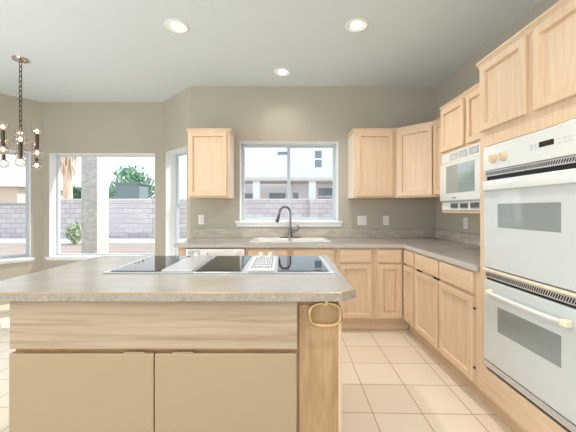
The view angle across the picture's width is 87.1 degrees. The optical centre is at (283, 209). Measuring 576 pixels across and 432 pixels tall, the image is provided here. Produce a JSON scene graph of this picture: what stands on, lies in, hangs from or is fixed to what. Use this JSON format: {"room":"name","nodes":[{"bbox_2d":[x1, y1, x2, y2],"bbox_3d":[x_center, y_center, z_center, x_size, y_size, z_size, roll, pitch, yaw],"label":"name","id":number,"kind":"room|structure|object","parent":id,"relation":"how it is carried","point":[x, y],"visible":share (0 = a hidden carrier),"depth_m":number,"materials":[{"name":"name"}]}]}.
{"room":"kitchen","nodes":[
{"label":"kitchen","id":0,"kind":"room"},
{"bbox_2d":[0,94,42,304],"bbox_3d":[-3.884,-0.134,3.991,0.200,2.788,1.095,0,0,45],"label":"wall","id":1,"kind":"structure","parent":0,"point":[32,110],"depth_m":4.22,"materials":[{"name":"beige paint"}]},
{"bbox_2d":[0,149,34,263],"bbox_3d":[-3.866,-0.040,3.980,0.220,1.521,0.905,0,0,45],"label":"window","id":2,"kind":"structure","parent":1,"relation":"in","point":[6,259],"depth_m":4.27,"materials":[{"name":"white"}]},
{"bbox_2d":[43,102,162,269],"bbox_3d":[-2.573,-0.134,4.407,1.706,2.788,0.200,0,0,0],"label":"wall","id":3,"kind":"structure","parent":0,"point":[68,127],"depth_m":4.31,"materials":[{"name":"beige paint"}]},
{"bbox_2d":[45,153,154,259],"bbox_3d":[-2.585,-0.040,4.387,1.592,1.521,0.220,0,0,0],"label":"window","id":4,"kind":"structure","parent":3,"relation":"in","point":[55,253],"depth_m":4.40,"materials":[{"name":"white"}]},
{"bbox_2d":[163,86,189,255],"bbox_3d":[-1.371,-0.134,4.099,0.788,2.788,0.200,0,0,45],"label":"wall","id":5,"kind":"structure","parent":0,"point":[176,109],"depth_m":4.03,"materials":[{"name":"beige paint"}]},
{"bbox_2d":[166,146,186,255],"bbox_3d":[-1.384,-0.051,4.084,0.670,1.499,0.220,0,0,45],"label":"window","id":6,"kind":"structure","parent":5,"relation":"in","point":[173,203],"depth_m":4.30,"materials":[{"name":"white"}]},
{"bbox_2d":[0,304,513,431],"bbox_3d":[-1.150,1.290,0.405,6.400,0.060,8.110,0,0,0],"label":"floor","id":7,"kind":"structure","parent":0,"point":[391,381],"depth_m":2.13,"materials":[{"name":"tile"}]},
{"bbox_2d":[9,301,340,431],"bbox_3d":[-0.466,0.825,1.750,1.432,0.866,0.900,0,0,0],"label":"kitchen island","id":8,"kind":"object","parent":7,"relation":"on","point":[75,366],"visible":0.83,"depth_m":1.30,"materials":[{"name":"brown wood"}]},
{"bbox_2d":[0,256,355,300],"bbox_3d":[-0.530,0.368,1.785,1.734,0.039,1.024,0,0,0],"label":"island countertop","id":9,"kind":"structure","parent":8,"relation":"on","point":[84,280],"depth_m":1.37,"materials":[{"name":"stone"}]},
{"bbox_2d":[102,252,334,273],"bbox_3d":[-0.356,0.326,1.935,1.267,0.046,0.580,0,0,0],"label":"cooktop","id":10,"kind":"object","parent":9,"relation":"in","point":[205,263],"visible":1,"depth_m":1.83,"materials":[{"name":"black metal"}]},
{"bbox_2d":[161,257,210,271],"bbox_3d":[-0.585,0.335,1.873,0.170,0.013,0.444,0,0,0],"label":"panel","id":11,"kind":"object","parent":10,"relation":"attached to","point":[189,264],"depth_m":1.81,"materials":[{"name":"white metal"}]},
{"bbox_2d":[248,257,275,271],"bbox_3d":[-0.125,0.333,1.873,0.146,0.012,0.444,0,0,0],"label":"vent grille","id":12,"kind":"object","parent":10,"relation":"attached to","point":[257,264],"depth_m":1.80,"materials":[{"name":"white"}]},
{"bbox_2d":[308,301,341,327],"bbox_3d":[0.176,0.445,1.292,0.146,0.114,0.022,0,0,0],"label":"towel ring","id":13,"kind":"object","parent":9,"relation":"hanging from","point":[326,303],"visible":0.97,"depth_m":1.29,"materials":[{"name":"gold metal"}]},
{"bbox_2d":[178,248,185,255],"bbox_3d":[-1.046,0.824,3.420,0.077,0.868,0.652,0,0,0],"label":"cabinet end panel","id":14,"kind":"object","parent":7,"relation":"on","point":[181,251],"visible":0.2,"depth_m":3.09,"materials":[{"name":"brown wood"}]},
{"bbox_2d":[186,248,244,255],"bbox_3d":[-0.701,0.824,3.356,0.605,0.852,0.608,0,0,0],"label":"dishwasher","id":15,"kind":"object","parent":7,"relation":"on","point":[189,251],"visible":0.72,"depth_m":3.07,"materials":[{"name":"white plastic"}]},
{"bbox_2d":[245,248,336,265],"bbox_3d":[0.071,0.824,3.412,0.934,0.868,0.669,0,0,0],"label":"base cabinet","id":16,"kind":"object","parent":7,"relation":"on","point":[331,252],"visible":0.14,"depth_m":3.08,"materials":[{"name":"brown wood"}]},
{"bbox_2d":[174,229,479,271],"bbox_3d":[0.380,0.313,2.819,2.993,0.150,1.858,0,0,0],"label":"countertop","id":17,"kind":"structure","parent":16,"relation":"on","point":[462,249],"depth_m":3.29,"materials":[{"name":"stone"}]},
{"bbox_2d":[275,206,300,237],"bbox_3d":[0.048,0.146,3.627,0.303,0.383,0.080,0,0,0],"label":"faucet","id":18,"kind":"object","parent":17,"relation":"on","point":[290,231],"visible":1,"depth_m":3.61,"materials":[{"name":"silver metal"}]},
{"bbox_2d":[250,237,330,241],"bbox_3d":[0.071,0.434,3.474,0.867,0.191,0.477,0,0,0],"label":"sink","id":19,"kind":"object","parent":17,"relation":"in","point":[255,239],"visible":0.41,"depth_m":3.56,"materials":[{"name":"white ceramic"}]},
{"bbox_2d":[337,248,374,328],"bbox_3d":[0.733,0.824,3.412,0.386,0.868,0.669,0,0,0],"label":"base cabinet","id":20,"kind":"object","parent":7,"relation":"on","point":[357,265],"visible":0.7,"depth_m":3.09,"materials":[{"name":"brown wood"}]},
{"bbox_2d":[372,248,408,328],"bbox_3d":[1.117,0.824,3.412,0.379,0.868,0.669,0,0,0],"label":"base cabinet","id":21,"kind":"object","parent":7,"relation":"on","point":[389,262],"visible":0.77,"depth_m":3.08,"materials":[{"name":"brown wood"}]},
{"bbox_2d":[403,249,424,344],"bbox_3d":[1.540,0.824,2.993,0.671,0.868,0.344,0,0,0],"label":"base cabinet","id":22,"kind":"object","parent":7,"relation":"on","point":[409,255],"visible":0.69,"depth_m":2.94,"materials":[{"name":"brown wood"}]},
{"bbox_2d":[414,252,450,369],"bbox_3d":[1.540,0.824,2.599,0.671,0.868,0.441,0,0,0],"label":"base cabinet","id":23,"kind":"object","parent":7,"relation":"on","point":[426,274],"visible":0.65,"depth_m":2.58,"materials":[{"name":"brown wood"}]},
{"bbox_2d":[439,260,492,409],"bbox_3d":[1.540,0.824,2.133,0.671,0.868,0.486,0,0,0],"label":"base cabinet","id":24,"kind":"object","parent":7,"relation":"on","point":[459,287],"visible":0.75,"depth_m":2.08,"materials":[{"name":"brown wood"}]},
{"bbox_2d":[476,0,575,431],"bbox_3d":[1.538,0.172,1.486,0.678,2.172,0.836,0,0,0],"label":"tall cabinet","id":25,"kind":"object","parent":7,"relation":"on","point":[528,82],"visible":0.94,"depth_m":1.52,"materials":[{"name":"brown wood"}]},
{"bbox_2d":[483,119,575,431],"bbox_3d":[1.460,0.289,1.490,0.624,1.322,0.683,0,0,0],"label":"double wall oven","id":26,"kind":"object","parent":25,"relation":"in","point":[529,189],"visible":1,"depth_m":1.45,"materials":[{"name":"white metal"}]},
{"bbox_2d":[0,0,540,101],"bbox_3d":[-1.275,-1.603,0.525,6.950,0.150,8.650,0,0,0],"label":"ceiling","id":27,"kind":"structure","parent":0,"point":[76,50],"depth_m":2.81,"materials":[{"name":"white paint"}]},
{"bbox_2d":[0,55,42,169],"bbox_3d":[-2.675,-0.972,3.076,0.381,1.112,0.372,0,0,0],"label":"chandelier","id":28,"kind":"object","parent":27,"relation":"hanging from","point":[20,143],"visible":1,"depth_m":3.06,"materials":[{"name":"silver metal"}]},
{"bbox_2d":[164,18,188,32],"bbox_3d":[-0.891,-1.522,2.523,0.200,0.012,0.200,0,0,0],"label":"recessed light","id":29,"kind":"object","parent":27,"relation":"in","point":[174,25],"visible":1,"depth_m":2.51,"materials":[{"name":"white glass"}]},
{"bbox_2d":[274,68,290,75],"bbox_3d":[-0.017,-1.522,3.367,0.200,0.012,0.200,0,0,0],"label":"recessed light","id":30,"kind":"object","parent":27,"relation":"in","point":[280,71],"visible":1,"depth_m":3.35,"materials":[{"name":"white glass"}]},
{"bbox_2d":[345,17,369,32],"bbox_3d":[0.605,-1.522,2.510,0.200,0.012,0.200,0,0,0],"label":"recessed light","id":31,"kind":"object","parent":27,"relation":"in","point":[359,24],"visible":1,"depth_m":2.50,"materials":[{"name":"white glass"}]},
{"bbox_2d":[190,86,435,264],"bbox_3d":[0.358,-0.134,3.850,3.043,2.788,0.200,0,0,0],"label":"wall","id":32,"kind":"structure","parent":0,"point":[253,113],"depth_m":3.75,"materials":[{"name":"beige paint"}]},
{"bbox_2d":[198,215,203,223],"bbox_3d":[-1.022,0.125,3.744,0.072,0.116,0.009,0,0,0],"label":"wall outlet","id":33,"kind":"object","parent":32,"relation":"attached to","point":[200,217],"visible":1,"depth_m":3.74,"materials":[{"name":"white plastic"}]},
{"bbox_2d":[186,128,235,198],"bbox_3d":[-0.851,-0.523,3.577,0.506,0.782,0.340,0,0,0],"label":"upper cabinet","id":34,"kind":"object","parent":32,"relation":"attached to","point":[210,150],"visible":1,"depth_m":3.42,"materials":[{"name":"brown wood"}]},
{"bbox_2d":[235,142,342,226],"bbox_3d":[0.062,-0.314,3.828,1.330,1.052,0.225,0,0,0],"label":"window","id":35,"kind":"structure","parent":32,"relation":"in","point":[244,221],"depth_m":3.88,"materials":[{"name":"white"}]},
{"bbox_2d":[194,229,434,237],"bbox_3d":[0.386,0.293,3.737,2.981,0.110,0.019,0,0,0],"label":"backsplash","id":36,"kind":"structure","parent":32,"relation":"attached to","point":[198,233],"depth_m":3.73,"materials":[{"name":"stone"}]},
{"bbox_2d":[357,216,366,224],"bbox_3d":[0.965,0.135,3.744,0.115,0.116,0.009,0,0,0],"label":"light switch","id":37,"kind":"object","parent":32,"relation":"attached to","point":[361,220],"visible":1,"depth_m":3.74,"materials":[{"name":"white plastic"}]},
{"bbox_2d":[347,128,395,198],"bbox_3d":[1.023,-0.523,3.577,0.499,0.782,0.340,0,0,0],"label":"upper cabinet","id":38,"kind":"object","parent":32,"relation":"attached to","point":[371,151],"visible":1,"depth_m":3.42,"materials":[{"name":"brown wood"}]},
{"bbox_2d":[383,216,388,224],"bbox_3d":[1.262,0.135,3.744,0.072,0.116,0.009,0,0,0],"label":"wall outlet","id":39,"kind":"object","parent":32,"relation":"attached to","point":[385,218],"visible":1,"depth_m":3.74,"materials":[{"name":"white plastic"}]},
{"bbox_2d":[390,121,439,198],"bbox_3d":[1.569,-0.523,3.440,0.616,0.782,0.614,0,0,0],"label":"upper cabinet","id":40,"kind":"object","parent":32,"relation":"attached to","point":[414,143],"visible":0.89,"depth_m":3.28,"materials":[{"name":"brown wood"}]},
{"bbox_2d":[436,0,559,233],"bbox_3d":[1.980,-0.134,0.125,0.200,2.788,7.250,0,0,0],"label":"wall","id":41,"kind":"structure","parent":0,"point":[467,75],"depth_m":3.10,"materials":[{"name":"beige paint"}]},
{"bbox_2d":[433,117,441,196],"bbox_3d":[1.707,-0.523,2.933,0.340,0.782,0.422,0,0,0],"label":"upper cabinet","id":42,"kind":"object","parent":41,"relation":"attached to","point":[437,156],"visible":0.23,"depth_m":3.08,"materials":[{"name":"brown wood"}]},
{"bbox_2d":[435,229,479,245],"bbox_3d":[1.867,0.293,2.809,0.019,0.110,1.835,0,0,0],"label":"backsplash","id":43,"kind":"structure","parent":41,"relation":"attached to","point":[468,238],"depth_m":3.22,"materials":[{"name":"stone"}]},
{"bbox_2d":[439,82,479,212],"bbox_3d":[1.637,-0.443,2.313,0.480,0.942,0.843,0,0,0],"label":"upper cabinet","id":44,"kind":"object","parent":41,"relation":"attached to","point":[460,117],"visible":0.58,"depth_m":2.40,"materials":[{"name":"brown wood"}]},
{"bbox_2d":[440,142,479,209],"bbox_3d":[1.599,-0.239,2.305,0.442,0.486,0.782,0,0,0],"label":"microwave oven","id":45,"kind":"object","parent":44,"relation":"in","point":[459,169],"visible":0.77,"depth_m":2.37,"materials":[{"name":"white plastic"}]},
{"bbox_2d":[463,218,467,228],"bbox_3d":[1.874,0.142,3.130,0.009,0.116,0.072,0,0,0],"label":"wall outlet","id":46,"kind":"object","parent":41,"relation":"attached to","point":[465,220],"visible":1,"depth_m":3.12,"materials":[{"name":"white plastic"}]},
{"label":"outside","id":47,"kind":"structure","parent":0,"visible":0},
{"bbox_2d":[0,243,154,255],"bbox_3d":[-10.000,1.460,41.500,100.000,0.200,77.000,0,0,0],"label":"ground","id":48,"kind":"structure","parent":47,"point":[5,248],"depth_m":10.57,"materials":[{"name":"beige concrete"}]},
{"bbox_2d":[0,169,80,202],"bbox_3d":[-21.850,-0.890,23.500,9.300,4.500,8.000,0,0,0],"label":"house","id":49,"kind":"structure","parent":48,"relation":"on","point":[12,181],"depth_m":20.39,"materials":[{"name":"beige paint"}]},
{"bbox_2d":[61,157,77,198],"bbox_3d":[-11.153,-1.340,15.620,0.873,5.410,0.842,0,0,0],"label":"palm tree","id":50,"kind":"object","parent":48,"relation":"on","point":[67,165],"visible":0.34,"depth_m":15.44,"materials":[{"name":"brown plant"}]},
{"bbox_2d":[64,221,80,244],"bbox_3d":[-8.142,0.896,11.820,0.689,0.928,0.693,0,0,0],"label":"bush","id":51,"kind":"object","parent":48,"relation":"on","point":[73,232],"visible":0.88,"depth_m":11.69,"materials":[{"name":"green plant"}]},
{"bbox_2d":[73,185,80,198],"bbox_3d":[-14.268,-0.174,21.005,1.823,3.086,1.522,0,0,0],"label":"tree","id":52,"kind":"object","parent":48,"relation":"on","point":[76,190],"visible":0.23,"depth_m":20.85,"materials":[{"name":"green plant"}]},
{"bbox_2d":[0,238,185,242],"bbox_3d":[-1.000,1.350,13.250,26.000,0.020,2.100,0,0,0],"label":"gravel strip","id":53,"kind":"object","parent":48,"relation":"on","point":[2,240],"visible":0.02,"depth_m":13.10,"materials":[{"name":"beige stone"}]},
{"bbox_2d":[81,157,108,252],"bbox_3d":[-3.990,-0.140,6.410,0.330,3.000,0.420,0,0,0],"label":"patio column","id":54,"kind":"structure","parent":48,"relation":"on","point":[94,170],"depth_m":6.20,"materials":[{"name":"grey paint"}]},
{"bbox_2d":[109,164,154,198],"bbox_3d":[-10.614,-0.875,21.088,3.588,4.482,3.430,0,0,-42],"label":"tree","id":55,"kind":"object","parent":48,"relation":"on","point":[127,172],"visible":0.44,"depth_m":20.70,"materials":[{"name":"green plant"}]},
{"bbox_2d":[113,182,150,198],"bbox_3d":[-9.300,-0.120,18.600,1.600,2.960,1.400,0,0,0],"label":"shed","id":56,"kind":"object","parent":48,"relation":"on","point":[124,190],"visible":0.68,"depth_m":18.00,"materials":[{"name":"grey stone"}]},
{"bbox_2d":[0,199,332,237],"bbox_3d":[-6.000,0.425,14.500,36.000,1.870,0.240,0,0,0],"label":"wall","id":57,"kind":"structure","parent":48,"relation":"on","point":[128,218],"depth_m":14.40,"materials":[{"name":"grey brick"}]},
{"bbox_2d":[245,148,332,198],"bbox_3d":[1.350,-2.790,24.500,16.100,8.300,7.800,0,0,0],"label":"house","id":58,"kind":"structure","parent":48,"relation":"on","point":[311,169],"depth_m":23.20,"materials":[{"name":"white paint"}]},
{"bbox_2d":[309,199,318,216],"bbox_3d":[1.400,0.435,14.200,0.400,1.850,0.360,0,0,0],"label":"wall pier","id":59,"kind":"structure","parent":48,"relation":"on","point":[313,203],"depth_m":14.02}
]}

